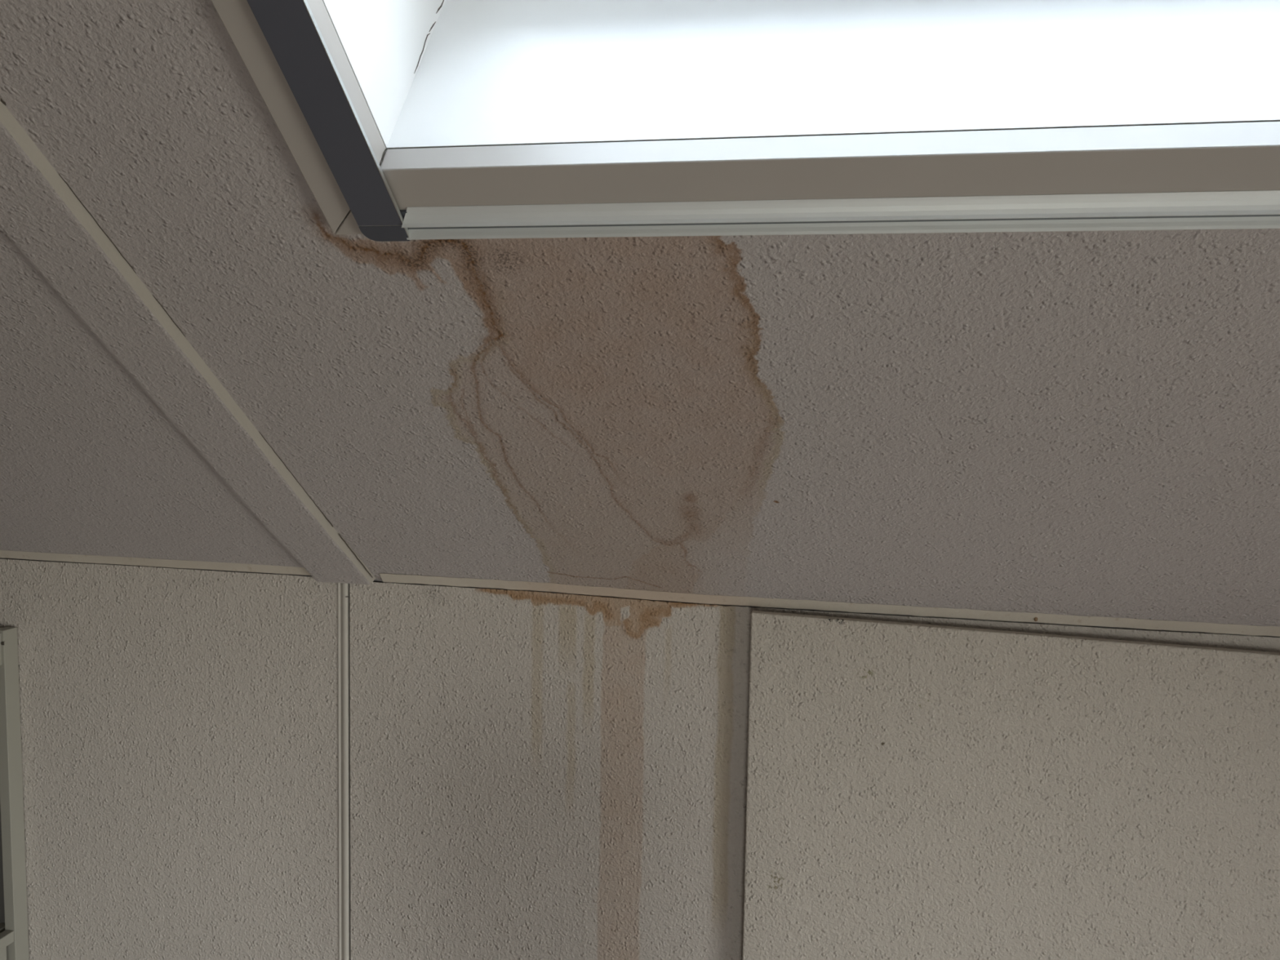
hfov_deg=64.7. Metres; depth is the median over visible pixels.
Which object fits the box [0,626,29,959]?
window frame
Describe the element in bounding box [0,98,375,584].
ceiling beam
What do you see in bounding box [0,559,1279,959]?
wall
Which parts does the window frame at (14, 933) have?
rail, panel, panel, rail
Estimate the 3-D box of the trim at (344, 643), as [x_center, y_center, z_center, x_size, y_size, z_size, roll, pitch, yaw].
[-0.492,0.788,1.692,0.019,1.254,0.020,2,4,11]
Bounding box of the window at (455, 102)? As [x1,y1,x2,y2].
[210,0,1279,234]
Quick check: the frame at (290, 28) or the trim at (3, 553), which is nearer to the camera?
the frame at (290, 28)
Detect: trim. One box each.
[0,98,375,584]
[0,550,311,575]
[337,582,350,959]
[379,573,1279,636]
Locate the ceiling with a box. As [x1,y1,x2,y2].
[0,0,1279,637]
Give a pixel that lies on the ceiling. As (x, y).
(1071, 423)
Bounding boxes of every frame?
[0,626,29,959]
[246,0,1279,241]
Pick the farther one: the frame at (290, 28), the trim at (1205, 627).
the trim at (1205, 627)
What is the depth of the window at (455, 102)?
0.84 m
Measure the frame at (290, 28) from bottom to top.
0.813 m

